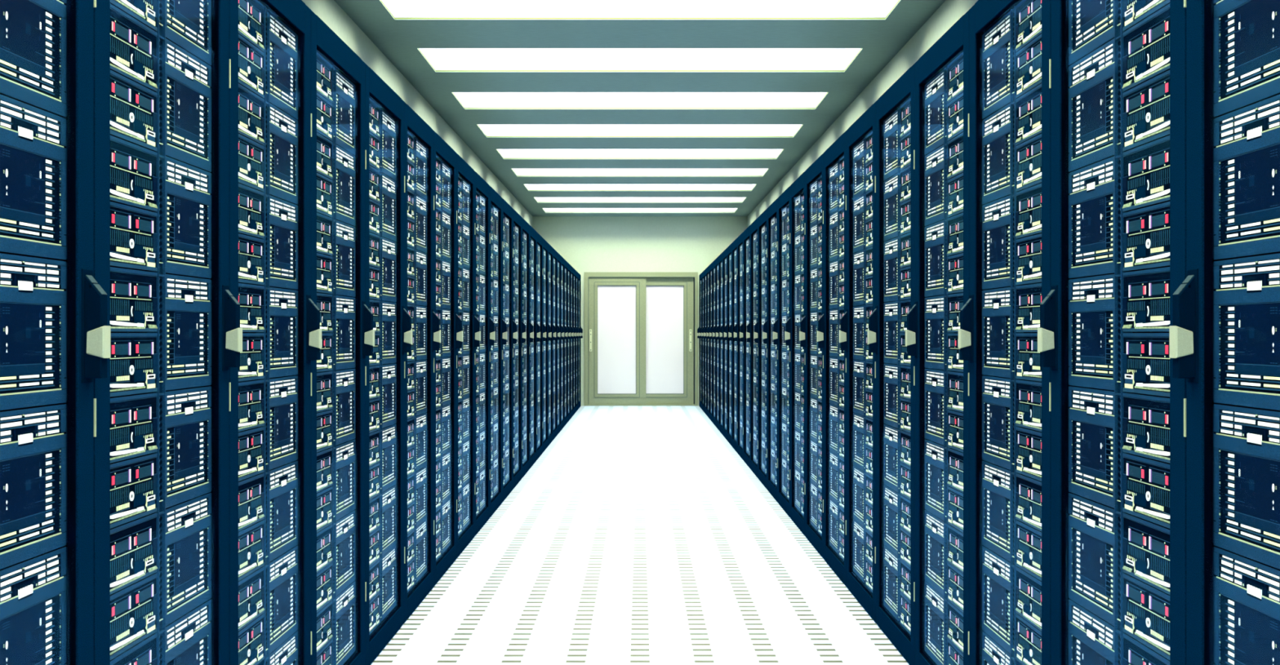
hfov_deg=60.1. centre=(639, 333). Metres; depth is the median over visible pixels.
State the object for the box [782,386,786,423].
server
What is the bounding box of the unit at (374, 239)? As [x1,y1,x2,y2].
[369,232,379,267]
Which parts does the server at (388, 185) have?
control panel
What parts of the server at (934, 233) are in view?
control panel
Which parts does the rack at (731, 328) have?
door, mounting rail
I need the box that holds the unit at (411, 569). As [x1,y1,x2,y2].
[407,557,414,592]
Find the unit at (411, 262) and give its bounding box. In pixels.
[407,246,414,276]
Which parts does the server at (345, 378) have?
control panel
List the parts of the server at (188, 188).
control panel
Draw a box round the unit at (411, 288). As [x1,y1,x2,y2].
[407,275,414,304]
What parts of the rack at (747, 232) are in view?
door, mounting rail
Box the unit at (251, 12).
[238,0,264,52]
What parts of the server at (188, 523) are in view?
control panel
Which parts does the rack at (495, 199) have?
mounting rail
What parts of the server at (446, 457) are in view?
control panel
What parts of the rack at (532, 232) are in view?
mounting rail, door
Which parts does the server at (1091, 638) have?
control panel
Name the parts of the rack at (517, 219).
mounting rail, door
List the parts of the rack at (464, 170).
mounting rail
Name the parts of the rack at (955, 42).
mounting rail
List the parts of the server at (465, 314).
control panel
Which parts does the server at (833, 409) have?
control panel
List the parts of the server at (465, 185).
control panel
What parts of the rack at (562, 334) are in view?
door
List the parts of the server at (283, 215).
control panel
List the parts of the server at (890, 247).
control panel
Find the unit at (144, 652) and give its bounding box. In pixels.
[110,632,157,664]
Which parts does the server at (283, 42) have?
control panel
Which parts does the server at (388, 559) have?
control panel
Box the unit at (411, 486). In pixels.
[407,473,414,506]
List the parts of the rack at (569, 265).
door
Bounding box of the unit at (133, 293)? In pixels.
[110,266,157,332]
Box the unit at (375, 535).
[369,527,379,567]
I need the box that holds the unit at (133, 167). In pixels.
[110,135,157,212]
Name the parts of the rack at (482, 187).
mounting rail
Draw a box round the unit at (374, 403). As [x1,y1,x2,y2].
[369,398,379,432]
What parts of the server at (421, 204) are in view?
control panel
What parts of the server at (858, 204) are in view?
control panel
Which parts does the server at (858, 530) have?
control panel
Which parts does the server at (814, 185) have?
control panel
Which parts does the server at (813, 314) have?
control panel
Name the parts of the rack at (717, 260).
door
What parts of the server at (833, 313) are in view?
control panel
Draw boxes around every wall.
[302,0,532,226]
[532,216,747,405]
[747,0,977,226]
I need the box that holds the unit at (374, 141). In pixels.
[369,132,379,170]
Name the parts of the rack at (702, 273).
door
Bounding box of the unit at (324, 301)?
[316,293,333,332]
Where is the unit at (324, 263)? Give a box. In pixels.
[316,253,332,293]
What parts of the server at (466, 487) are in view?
control panel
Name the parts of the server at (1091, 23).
control panel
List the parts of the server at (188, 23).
control panel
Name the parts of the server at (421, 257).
control panel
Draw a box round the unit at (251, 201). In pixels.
[238,183,264,239]
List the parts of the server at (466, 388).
control panel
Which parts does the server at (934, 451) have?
control panel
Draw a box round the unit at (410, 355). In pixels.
[407,333,414,361]
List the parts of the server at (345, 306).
control panel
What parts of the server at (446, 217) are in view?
control panel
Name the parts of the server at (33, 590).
control panel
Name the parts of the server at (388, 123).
control panel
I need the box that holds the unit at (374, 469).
[369,462,379,500]
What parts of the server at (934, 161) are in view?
control panel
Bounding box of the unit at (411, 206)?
[407,188,414,220]
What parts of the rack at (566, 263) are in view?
door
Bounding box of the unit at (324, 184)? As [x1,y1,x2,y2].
[316,173,332,217]
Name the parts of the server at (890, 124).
control panel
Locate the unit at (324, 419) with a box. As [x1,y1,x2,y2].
[316,409,332,452]
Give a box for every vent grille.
[0,100,60,143]
[0,259,60,288]
[0,410,60,442]
[0,555,60,601]
[167,44,208,84]
[167,161,208,191]
[167,278,208,299]
[167,391,208,414]
[167,498,208,531]
[167,606,208,648]
[270,15,295,49]
[270,106,295,135]
[270,199,295,221]
[270,290,295,306]
[270,379,295,396]
[270,465,295,488]
[270,551,295,579]
[336,72,353,97]
[336,147,353,168]
[336,222,353,239]
[336,298,353,311]
[336,371,353,385]
[336,442,353,460]
[336,514,353,535]
[336,585,353,610]
[382,112,395,131]
[382,176,395,192]
[382,240,395,253]
[382,303,395,314]
[382,366,395,377]
[382,426,395,441]
[382,488,395,505]
[382,549,395,568]
[416,141,426,157]
[416,196,426,210]
[416,252,426,263]
[416,307,426,316]
[416,362,426,371]
[416,415,426,426]
[416,468,426,482]
[416,522,426,537]
[442,164,449,176]
[442,213,449,223]
[442,262,449,271]
[442,311,449,318]
[442,359,449,367]
[442,406,449,416]
[442,453,449,465]
[442,500,449,514]
[462,181,469,192]
[462,225,469,235]
[462,269,469,277]
[462,313,469,319]
[462,356,469,364]
[462,399,469,408]
[462,441,469,451]
[462,484,469,495]
[810,181,817,192]
[810,225,817,235]
[810,269,817,277]
[810,313,817,319]
[810,356,817,364]
[810,399,817,408]
[810,441,817,451]
[810,484,817,495]
[830,164,837,176]
[830,213,837,223]
[830,262,837,271]
[830,311,837,318]
[830,359,837,367]
[830,406,837,416]
[830,453,837,465]
[830,500,837,514]
[853,141,863,157]
[853,196,863,210]
[853,252,863,263]
[853,307,863,316]
[853,362,863,371]
[853,415,863,426]
[853,468,863,482]
[853,522,863,537]
[884,112,897,131]
[884,176,897,192]
[884,240,897,253]
[884,303,897,314]
[884,366,897,377]
[884,426,897,441]
[884,488,897,505]
[884,549,897,568]
[926,72,943,97]
[926,147,943,168]
[926,222,943,239]
[926,298,943,311]
[926,371,943,385]
[926,442,943,460]
[926,514,943,535]
[926,585,943,610]
[984,15,1009,49]
[984,106,1009,135]
[984,199,1009,221]
[984,290,1009,306]
[984,379,1009,396]
[984,465,1009,488]
[984,551,1009,579]
[1071,44,1112,84]
[1071,161,1112,191]
[1071,278,1112,299]
[1071,391,1112,414]
[1071,498,1112,531]
[1071,606,1112,648]
[1219,100,1279,143]
[1219,259,1279,288]
[1219,410,1279,442]
[1219,555,1279,601]
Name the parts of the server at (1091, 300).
control panel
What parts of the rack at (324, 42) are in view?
mounting rail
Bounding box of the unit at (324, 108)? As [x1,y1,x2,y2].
[316,92,332,141]
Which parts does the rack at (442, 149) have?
mounting rail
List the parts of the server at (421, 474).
control panel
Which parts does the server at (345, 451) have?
control panel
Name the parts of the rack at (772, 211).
door, mounting rail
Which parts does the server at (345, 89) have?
control panel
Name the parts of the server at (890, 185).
control panel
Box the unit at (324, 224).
[316,213,333,256]
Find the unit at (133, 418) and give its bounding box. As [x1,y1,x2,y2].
[110,392,157,463]
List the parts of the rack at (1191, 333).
door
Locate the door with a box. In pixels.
[583,272,697,405]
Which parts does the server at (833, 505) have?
control panel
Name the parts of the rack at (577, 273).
door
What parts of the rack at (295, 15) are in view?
mounting rail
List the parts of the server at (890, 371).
control panel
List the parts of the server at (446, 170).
control panel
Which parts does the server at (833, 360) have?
control panel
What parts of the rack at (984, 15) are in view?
mounting rail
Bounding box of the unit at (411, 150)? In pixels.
[407,131,414,164]
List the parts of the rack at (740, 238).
door, mounting rail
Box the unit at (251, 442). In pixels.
[238,426,264,481]
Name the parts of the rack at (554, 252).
door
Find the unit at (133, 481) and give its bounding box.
[110,453,157,528]
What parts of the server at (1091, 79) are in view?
control panel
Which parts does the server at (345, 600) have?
control panel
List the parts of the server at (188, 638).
control panel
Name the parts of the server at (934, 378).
control panel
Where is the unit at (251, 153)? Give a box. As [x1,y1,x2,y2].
[238,133,264,191]
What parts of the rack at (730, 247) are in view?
door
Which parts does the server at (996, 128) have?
control panel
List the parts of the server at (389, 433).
control panel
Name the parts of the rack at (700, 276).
door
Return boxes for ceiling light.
[379,0,900,19]
[417,48,862,71]
[452,92,827,109]
[477,124,802,137]
[496,149,783,159]
[511,168,768,176]
[524,184,755,191]
[533,197,746,202]
[542,208,737,213]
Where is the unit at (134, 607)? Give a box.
[110,573,157,660]
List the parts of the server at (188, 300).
control panel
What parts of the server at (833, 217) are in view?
control panel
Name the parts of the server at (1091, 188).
control panel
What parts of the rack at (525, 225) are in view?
mounting rail, door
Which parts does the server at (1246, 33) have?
control panel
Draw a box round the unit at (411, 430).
[407,417,414,448]
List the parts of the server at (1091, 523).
control panel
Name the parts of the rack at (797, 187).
mounting rail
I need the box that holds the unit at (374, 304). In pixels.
[369,299,379,333]
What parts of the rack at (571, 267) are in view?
door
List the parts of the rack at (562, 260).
door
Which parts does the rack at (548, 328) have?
mounting rail, door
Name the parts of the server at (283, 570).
control panel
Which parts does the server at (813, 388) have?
control panel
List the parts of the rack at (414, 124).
mounting rail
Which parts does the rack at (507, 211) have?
mounting rail, door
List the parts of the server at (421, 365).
control panel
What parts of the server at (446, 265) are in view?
control panel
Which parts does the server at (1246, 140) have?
control panel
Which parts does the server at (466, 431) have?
control panel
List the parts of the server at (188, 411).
control panel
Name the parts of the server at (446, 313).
control panel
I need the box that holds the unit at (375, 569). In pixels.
[369,560,379,600]
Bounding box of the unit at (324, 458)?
[316,448,333,493]
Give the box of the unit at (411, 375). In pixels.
[407,361,414,390]
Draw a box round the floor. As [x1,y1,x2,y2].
[370,405,909,664]
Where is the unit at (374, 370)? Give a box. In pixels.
[369,365,380,399]
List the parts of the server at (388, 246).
control panel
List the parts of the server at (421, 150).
control panel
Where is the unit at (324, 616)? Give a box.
[316,600,332,653]
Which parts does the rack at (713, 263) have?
door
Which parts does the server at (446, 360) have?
control panel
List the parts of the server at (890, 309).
control panel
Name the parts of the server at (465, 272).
control panel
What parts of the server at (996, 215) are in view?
control panel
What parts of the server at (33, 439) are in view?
control panel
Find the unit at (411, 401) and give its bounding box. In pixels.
[407,389,414,419]
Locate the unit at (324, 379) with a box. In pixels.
[316,371,332,413]
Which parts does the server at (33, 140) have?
control panel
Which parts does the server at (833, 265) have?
control panel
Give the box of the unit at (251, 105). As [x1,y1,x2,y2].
[238,84,264,145]
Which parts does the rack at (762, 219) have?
door, mounting rail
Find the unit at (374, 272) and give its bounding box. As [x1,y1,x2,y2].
[369,266,379,300]
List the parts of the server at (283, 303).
control panel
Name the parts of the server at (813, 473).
control panel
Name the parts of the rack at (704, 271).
door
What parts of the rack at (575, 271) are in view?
door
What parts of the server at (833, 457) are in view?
control panel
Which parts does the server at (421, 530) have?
control panel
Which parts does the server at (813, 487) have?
control panel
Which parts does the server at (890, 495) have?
control panel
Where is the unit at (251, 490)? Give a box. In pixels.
[238,473,264,531]
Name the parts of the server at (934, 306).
control panel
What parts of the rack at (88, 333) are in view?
door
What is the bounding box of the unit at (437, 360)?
[435,358,440,383]
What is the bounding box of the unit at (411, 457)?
[407,445,414,476]
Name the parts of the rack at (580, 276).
door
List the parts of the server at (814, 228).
control panel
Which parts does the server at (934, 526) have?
control panel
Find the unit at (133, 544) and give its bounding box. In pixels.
[110,512,157,595]
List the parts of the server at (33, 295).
control panel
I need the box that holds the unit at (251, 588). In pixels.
[238,566,264,631]
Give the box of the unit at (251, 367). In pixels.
[238,333,264,382]
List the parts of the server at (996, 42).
control panel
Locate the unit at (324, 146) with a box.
[316,132,332,179]
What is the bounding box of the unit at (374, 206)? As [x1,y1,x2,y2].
[369,199,379,235]
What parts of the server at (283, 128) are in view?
control panel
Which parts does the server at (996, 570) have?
control panel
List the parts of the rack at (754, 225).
door, mounting rail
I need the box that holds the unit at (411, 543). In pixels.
[407,529,414,564]
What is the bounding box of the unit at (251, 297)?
[238,283,264,332]
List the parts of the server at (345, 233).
control panel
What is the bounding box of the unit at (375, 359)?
[369,333,379,365]
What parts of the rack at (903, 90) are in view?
mounting rail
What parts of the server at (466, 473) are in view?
control panel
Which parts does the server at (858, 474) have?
control panel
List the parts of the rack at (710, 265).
door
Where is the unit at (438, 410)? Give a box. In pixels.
[435,407,440,434]
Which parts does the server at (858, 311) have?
control panel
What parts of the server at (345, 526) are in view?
control panel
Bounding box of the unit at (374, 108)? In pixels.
[369,98,380,138]
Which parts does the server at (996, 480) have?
control panel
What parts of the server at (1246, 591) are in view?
control panel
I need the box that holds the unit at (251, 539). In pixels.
[238,520,264,581]
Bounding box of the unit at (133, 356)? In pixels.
[110,333,157,397]
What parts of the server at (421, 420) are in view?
control panel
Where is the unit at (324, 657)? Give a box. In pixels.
[316,639,332,664]
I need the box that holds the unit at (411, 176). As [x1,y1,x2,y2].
[407,160,414,192]
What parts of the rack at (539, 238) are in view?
mounting rail, door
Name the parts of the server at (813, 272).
control panel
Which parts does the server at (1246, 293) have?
control panel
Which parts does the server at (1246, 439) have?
control panel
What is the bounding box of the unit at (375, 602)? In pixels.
[369,592,379,634]
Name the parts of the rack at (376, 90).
mounting rail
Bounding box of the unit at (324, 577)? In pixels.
[316,562,332,613]
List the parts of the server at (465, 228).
control panel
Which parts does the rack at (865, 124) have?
mounting rail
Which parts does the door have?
handle plate, glass pane, glass pane, handle plate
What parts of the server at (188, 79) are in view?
control panel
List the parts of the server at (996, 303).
control panel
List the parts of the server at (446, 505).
control panel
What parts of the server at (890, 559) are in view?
control panel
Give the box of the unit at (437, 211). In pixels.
[435,206,440,234]
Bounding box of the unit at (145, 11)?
[110,0,157,31]
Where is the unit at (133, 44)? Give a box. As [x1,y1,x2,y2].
[110,4,157,92]
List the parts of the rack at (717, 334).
door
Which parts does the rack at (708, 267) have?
door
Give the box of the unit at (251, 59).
[238,34,264,98]
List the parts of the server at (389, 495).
control panel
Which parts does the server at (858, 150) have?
control panel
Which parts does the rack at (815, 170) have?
mounting rail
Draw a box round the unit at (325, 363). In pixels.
[316,333,332,372]
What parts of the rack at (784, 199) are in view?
mounting rail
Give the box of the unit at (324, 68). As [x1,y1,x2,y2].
[316,52,333,102]
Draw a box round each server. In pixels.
[0,0,66,117]
[0,94,66,259]
[0,253,66,410]
[0,404,66,569]
[0,546,66,664]
[110,274,212,390]
[165,0,212,65]
[165,38,212,172]
[165,156,212,278]
[165,386,212,508]
[165,493,212,626]
[165,599,212,664]
[242,287,297,377]
[269,11,297,119]
[269,102,297,204]
[269,195,297,289]
[269,375,297,470]
[269,460,297,562]
[269,546,297,653]
[269,631,297,664]
[321,295,355,369]
[336,69,355,155]
[336,144,355,226]
[336,220,355,297]
[336,368,355,445]
[336,439,355,520]
[336,510,355,595]
[336,581,355,664]
[382,109,396,181]
[382,173,396,241]
[382,237,396,302]
[382,301,396,364]
[382,363,396,428]
[382,424,396,492]
[382,484,396,556]
[382,545,396,620]
[416,138,426,199]
[416,194,426,253]
[416,249,426,306]
[416,305,426,360]
[416,360,426,416]
[416,413,426,471]
[416,466,426,527]
[416,518,426,582]
[442,161,450,215]
[442,210,450,262]
[442,259,450,309]
[442,308,450,357]
[442,356,450,406]
[442,404,450,455]
[442,450,450,504]
[442,497,450,553]
[462,179,469,226]
[462,223,469,269]
[462,267,469,311]
[462,311,469,355]
[462,354,470,399]
[462,396,470,442]
[462,439,470,486]
[462,481,469,531]
[479,468,484,512]
[480,194,484,236]
[480,234,484,275]
[480,274,484,313]
[480,313,484,352]
[480,352,485,392]
[480,391,485,431]
[480,429,485,471]
[493,206,497,244]
[493,243,497,279]
[493,279,497,315]
[493,315,497,351]
[493,351,497,387]
[493,386,497,423]
[493,421,497,459]
[493,457,497,496]
[505,216,509,251]
[505,249,509,284]
[505,283,509,316]
[505,316,509,349]
[505,349,509,382]
[505,382,509,416]
[505,414,509,449]
[505,447,509,483]
[515,225,518,257]
[515,256,518,288]
[515,287,518,318]
[515,318,518,348]
[515,348,518,379]
[515,378,518,410]
[515,408,518,441]
[515,439,518,472]
[523,431,526,463]
[524,232,526,262]
[524,262,526,290]
[524,290,526,319]
[524,319,526,347]
[524,347,526,376]
[524,375,526,404]
[524,404,526,433]
[531,239,533,266]
[531,266,533,293]
[531,293,533,319]
[531,320,533,346]
[531,346,533,373]
[531,373,533,399]
[531,399,533,426]
[531,426,533,453]
[537,244,540,271]
[537,270,540,296]
[537,295,540,320]
[537,320,540,346]
[537,346,540,371]
[537,370,540,396]
[537,395,540,421]
[537,420,540,446]
[543,249,545,274]
[543,274,545,297]
[543,297,545,321]
[543,345,545,368]
[543,368,545,392]
[543,392,545,416]
[543,416,545,440]
[548,254,551,277]
[548,276,550,299]
[548,299,550,322]
[548,344,550,367]
[548,366,551,390]
[548,389,550,412]
[548,411,550,435]
[553,258,555,280]
[553,280,555,301]
[553,301,555,322]
[553,343,555,365]
[553,364,555,386]
[553,386,555,408]
[553,407,555,429]
[557,262,559,283]
[557,282,559,302]
[557,302,559,323]
[557,343,559,364]
[557,363,559,384]
[557,383,559,404]
[557,404,559,425]
[720,262,722,283]
[720,282,722,302]
[720,302,722,323]
[720,343,722,364]
[720,363,722,384]
[720,383,722,404]
[720,404,722,425]
[724,258,726,280]
[724,280,726,301]
[724,301,726,322]
[724,343,726,365]
[724,364,726,386]
[724,386,726,408]
[724,407,726,429]
[728,254,731,277]
[728,366,731,390]
[729,276,731,299]
[729,299,731,322]
[729,344,731,367]
[729,389,731,412]
[729,411,731,435]
[734,249,736,274]
[734,274,736,297]
[734,297,736,321]
[734,345,736,368]
[734,368,736,392]
[734,392,736,416]
[734,416,736,440]
[739,244,742,271]
[739,270,742,296]
[739,295,742,320]
[739,320,742,346]
[739,346,742,371]
[739,370,742,396]
[739,395,742,421]
[739,420,742,446]
[746,239,748,266]
[746,266,748,293]
[746,293,748,319]
[746,320,748,346]
[746,346,748,373]
[746,373,748,399]
[746,399,748,426]
[746,426,748,453]
[753,232,755,262]
[753,262,755,290]
[753,290,755,319]
[753,319,755,347]
[753,347,755,376]
[753,375,755,404]
[753,404,755,433]
[753,431,756,463]
[761,225,764,257]
[761,256,764,288]
[761,287,764,318]
[761,318,764,348]
[761,348,764,379]
[761,378,764,410]
[761,408,764,441]
[761,439,764,472]
[770,216,774,251]
[770,249,774,284]
[770,283,774,316]
[770,316,774,349]
[770,349,774,382]
[770,382,774,416]
[770,414,774,449]
[770,447,774,483]
[782,206,786,244]
[782,243,786,279]
[782,279,786,315]
[782,315,786,351]
[782,351,786,387]
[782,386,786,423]
[782,421,786,459]
[782,457,786,496]
[794,352,799,392]
[794,391,799,431]
[794,429,799,471]
[795,194,799,236]
[795,234,799,275]
[795,274,799,313]
[795,313,799,352]
[795,468,800,512]
[809,354,817,399]
[809,396,817,442]
[809,439,817,486]
[810,179,817,226]
[810,223,817,269]
[810,267,817,311]
[810,311,817,355]
[810,481,817,531]
[829,161,837,215]
[829,210,837,262]
[829,259,837,309]
[829,308,837,357]
[829,356,837,406]
[829,404,837,455]
[829,450,837,504]
[829,497,837,553]
[853,138,863,199]
[853,194,863,253]
[853,249,863,306]
[853,305,863,360]
[853,360,863,416]
[853,413,863,471]
[853,466,863,527]
[853,518,863,582]
[883,109,897,181]
[883,173,897,241]
[883,237,897,302]
[883,301,897,364]
[883,363,897,428]
[883,424,897,492]
[883,484,897,556]
[883,545,897,620]
[924,69,943,155]
[924,144,943,226]
[924,220,943,297]
[924,295,958,369]
[924,368,943,445]
[924,439,943,520]
[924,510,943,595]
[924,581,943,664]
[982,11,1010,119]
[982,102,1010,204]
[982,195,1010,289]
[982,287,1037,377]
[982,375,1010,470]
[982,460,1010,562]
[982,546,1010,653]
[982,631,1010,664]
[1067,0,1114,65]
[1067,38,1114,172]
[1067,156,1114,278]
[1067,274,1169,390]
[1067,386,1114,508]
[1067,493,1114,626]
[1067,599,1114,664]
[1213,0,1279,117]
[1213,94,1279,259]
[1213,253,1279,410]
[1213,404,1279,569]
[1213,546,1279,664]
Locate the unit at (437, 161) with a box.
[435,155,440,184]
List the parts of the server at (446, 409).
control panel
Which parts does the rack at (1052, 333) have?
mounting rail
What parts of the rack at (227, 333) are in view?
mounting rail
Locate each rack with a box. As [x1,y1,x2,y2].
[53,0,110,664]
[93,0,242,664]
[229,0,321,664]
[311,10,374,664]
[364,63,412,664]
[404,102,440,622]
[433,130,462,586]
[456,153,480,558]
[475,171,495,535]
[489,186,506,517]
[502,198,517,502]
[512,208,526,489]
[521,217,533,478]
[529,225,540,468]
[536,231,546,460]
[542,238,551,452]
[547,243,555,446]
[552,248,559,439]
[557,253,564,434]
[560,256,567,430]
[564,260,570,425]
[568,262,573,421]
[568,266,576,417]
[573,268,578,414]
[576,271,581,411]
[578,273,582,408]
[697,273,701,408]
[698,271,703,411]
[701,268,706,414]
[703,266,711,417]
[706,262,711,421]
[709,260,715,425]
[712,256,719,430]
[715,253,722,434]
[720,248,727,439]
[724,243,732,446]
[728,238,737,452]
[733,231,743,460]
[739,225,750,468]
[746,217,758,478]
[753,208,767,489]
[762,198,777,502]
[773,186,790,517]
[784,171,804,535]
[799,153,823,558]
[817,130,846,586]
[839,102,875,622]
[867,63,915,664]
[905,10,968,664]
[958,0,1050,664]
[1037,0,1186,664]
[1169,0,1226,664]
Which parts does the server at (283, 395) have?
control panel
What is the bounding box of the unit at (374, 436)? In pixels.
[369,430,379,466]
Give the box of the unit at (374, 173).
[369,165,379,203]
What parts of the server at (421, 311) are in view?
control panel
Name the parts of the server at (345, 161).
control panel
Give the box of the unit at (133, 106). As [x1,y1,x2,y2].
[110,70,157,151]
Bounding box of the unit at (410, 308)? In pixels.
[407,304,414,333]
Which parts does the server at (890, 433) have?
control panel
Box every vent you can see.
[0,59,54,95]
[0,218,54,240]
[0,373,54,391]
[0,520,54,550]
[44,12,54,80]
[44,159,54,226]
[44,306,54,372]
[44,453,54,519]
[44,600,54,664]
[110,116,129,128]
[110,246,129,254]
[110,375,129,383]
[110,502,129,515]
[110,629,129,646]
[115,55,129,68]
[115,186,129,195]
[115,315,129,322]
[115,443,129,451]
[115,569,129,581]
[167,0,174,17]
[167,13,204,48]
[167,79,174,133]
[167,131,204,156]
[167,196,174,248]
[167,248,204,264]
[167,314,174,364]
[167,363,204,376]
[167,431,174,482]
[167,471,204,493]
[167,548,174,599]
[167,580,204,610]
[199,0,204,37]
[199,95,204,145]
[199,204,204,253]
[199,314,204,362]
[199,422,204,471]
[199,531,204,581]
[199,640,204,664]
[238,68,248,78]
[238,168,247,175]
[238,266,248,273]
[238,365,248,371]
[238,463,248,471]
[238,560,248,570]
[240,22,248,32]
[240,121,247,129]
[240,220,248,227]
[240,320,247,324]
[240,417,248,423]
[240,515,248,522]
[240,613,248,622]
[240,658,247,664]
[270,43,275,85]
[270,83,293,106]
[270,134,275,176]
[270,175,293,192]
[270,226,275,266]
[270,266,293,278]
[270,318,275,358]
[270,357,293,366]
[270,409,275,449]
[270,443,293,458]
[270,501,275,542]
[270,529,293,550]
[270,593,275,633]
[270,616,293,642]
[290,57,293,97]
[290,144,293,184]
[290,231,293,270]
[290,318,293,356]
[290,404,293,443]
[290,490,293,529]
[290,577,293,616]
[316,639,321,647]
[336,94,339,129]
[336,128,352,145]
[336,170,339,204]
[336,204,352,216]
[336,245,339,279]
[336,279,352,288]
[336,320,339,352]
[336,353,352,360]
[336,396,339,429]
[336,425,352,435]
[336,471,339,504]
[336,496,352,511]
[336,546,339,579]
[336,568,352,586]
[336,622,339,655]
[336,640,352,662]
[350,105,352,137]
[350,177,352,209]
[350,248,352,280]
[350,320,352,352]
[350,392,352,424]
[350,463,352,496]
[350,535,352,568]
[350,607,352,639]
[382,160,394,172]
[382,223,394,233]
[382,287,394,294]
[382,350,394,356]
[382,411,394,420]
[382,472,394,484]
[382,533,394,548]
[382,595,394,612]
[392,138,394,166]
[392,200,394,227]
[392,383,394,411]
[392,444,394,472]
[392,506,394,533]
[392,568,394,595]
[416,158,417,182]
[416,182,425,192]
[416,237,425,246]
[416,293,425,299]
[416,324,417,348]
[416,348,425,353]
[416,379,417,404]
[416,401,425,408]
[416,435,417,459]
[416,455,425,464]
[416,490,417,515]
[416,508,425,519]
[416,546,417,570]
[416,561,425,575]
[423,163,425,187]
[423,216,425,240]
[423,270,425,293]
[423,324,425,347]
[423,377,425,401]
[423,431,425,454]
[423,484,425,508]
[423,537,425,562]
[442,200,449,208]
[442,248,449,256]
[442,441,449,448]
[442,488,449,498]
[442,537,449,547]
[830,200,837,208]
[830,248,837,256]
[830,441,837,448]
[830,488,837,498]
[830,537,837,547]
[854,163,856,187]
[854,182,863,192]
[854,216,856,240]
[854,237,863,246]
[854,270,856,293]
[854,293,863,299]
[854,324,856,347]
[854,348,863,353]
[854,377,856,401]
[854,401,863,408]
[854,431,856,454]
[854,455,863,464]
[854,484,856,508]
[854,508,863,519]
[854,537,856,562]
[854,561,863,575]
[862,158,863,182]
[862,324,863,348]
[862,379,863,404]
[862,435,863,459]
[862,490,863,515]
[862,546,863,570]
[885,138,887,166]
[885,160,897,172]
[885,200,887,227]
[885,223,897,233]
[885,287,897,294]
[885,350,897,356]
[885,383,887,411]
[885,411,897,420]
[885,444,887,472]
[885,472,897,484]
[885,506,887,533]
[885,533,897,548]
[885,568,887,595]
[885,595,897,612]
[927,105,929,137]
[927,128,943,145]
[927,177,929,209]
[927,204,943,216]
[927,248,929,280]
[927,279,943,288]
[927,320,929,352]
[927,353,943,360]
[927,392,929,424]
[927,425,943,435]
[927,463,929,496]
[927,496,943,511]
[927,535,929,568]
[927,568,943,586]
[927,607,929,639]
[927,640,943,662]
[940,94,943,129]
[940,170,943,204]
[940,245,943,279]
[940,320,943,352]
[940,396,943,429]
[940,471,943,504]
[940,546,943,579]
[940,622,943,655]
[958,639,963,647]
[986,57,989,97]
[986,83,1009,106]
[986,144,989,184]
[986,175,1009,192]
[986,231,989,270]
[986,266,1009,278]
[986,318,989,356]
[986,357,1009,366]
[986,404,989,443]
[986,443,1009,458]
[986,490,989,529]
[986,529,1009,550]
[986,577,989,616]
[986,616,1009,642]
[1004,43,1009,85]
[1004,134,1009,176]
[1004,226,1009,266]
[1004,318,1009,358]
[1004,409,1009,449]
[1004,501,1009,542]
[1004,593,1009,633]
[1031,22,1039,32]
[1031,68,1041,78]
[1031,220,1039,227]
[1031,266,1041,273]
[1031,365,1041,371]
[1031,417,1039,423]
[1031,463,1041,471]
[1031,515,1039,522]
[1031,560,1041,570]
[1031,613,1039,622]
[1032,121,1039,129]
[1032,168,1041,175]
[1032,320,1039,324]
[1032,658,1039,664]
[1075,0,1080,37]
[1075,13,1112,48]
[1075,95,1080,145]
[1075,131,1112,156]
[1075,204,1080,253]
[1075,248,1112,264]
[1075,314,1080,362]
[1075,363,1112,376]
[1075,422,1080,471]
[1075,471,1112,493]
[1075,531,1080,581]
[1075,580,1112,610]
[1075,640,1080,664]
[1105,0,1112,17]
[1105,79,1112,133]
[1105,196,1112,248]
[1105,314,1112,364]
[1105,431,1112,482]
[1105,548,1112,599]
[1150,55,1164,68]
[1150,116,1169,128]
[1150,186,1164,195]
[1150,246,1169,254]
[1150,315,1164,322]
[1150,375,1169,383]
[1150,443,1164,451]
[1150,502,1169,515]
[1150,569,1164,581]
[1150,629,1169,646]
[1225,12,1235,80]
[1225,59,1279,95]
[1225,159,1235,226]
[1225,218,1279,240]
[1225,306,1235,372]
[1225,373,1279,391]
[1225,453,1235,519]
[1225,520,1279,550]
[1225,600,1235,664]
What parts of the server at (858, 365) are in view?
control panel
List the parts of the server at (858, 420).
control panel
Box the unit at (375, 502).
[369,494,379,533]
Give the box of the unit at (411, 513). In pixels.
[407,502,414,534]
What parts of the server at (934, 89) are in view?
control panel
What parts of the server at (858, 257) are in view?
control panel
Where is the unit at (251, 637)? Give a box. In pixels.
[238,613,264,664]
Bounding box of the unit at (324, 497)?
[316,486,332,533]
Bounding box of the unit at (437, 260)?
[435,257,440,283]
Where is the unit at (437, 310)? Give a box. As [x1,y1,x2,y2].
[435,307,440,330]
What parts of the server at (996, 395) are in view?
control panel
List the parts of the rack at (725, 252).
door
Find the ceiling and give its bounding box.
[333,0,946,216]
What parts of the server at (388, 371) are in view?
control panel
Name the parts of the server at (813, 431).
control panel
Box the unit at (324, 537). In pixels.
[316,524,333,573]
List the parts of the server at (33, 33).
control panel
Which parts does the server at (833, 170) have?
control panel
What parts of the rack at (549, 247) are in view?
door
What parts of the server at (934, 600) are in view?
control panel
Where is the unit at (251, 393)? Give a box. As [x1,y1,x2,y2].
[238,379,264,431]
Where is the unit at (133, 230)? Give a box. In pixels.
[110,201,157,271]
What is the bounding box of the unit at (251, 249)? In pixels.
[238,233,264,285]
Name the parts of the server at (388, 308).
control panel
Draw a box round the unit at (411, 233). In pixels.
[407,217,414,248]
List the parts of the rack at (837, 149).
mounting rail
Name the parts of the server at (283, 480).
control panel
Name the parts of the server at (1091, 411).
control panel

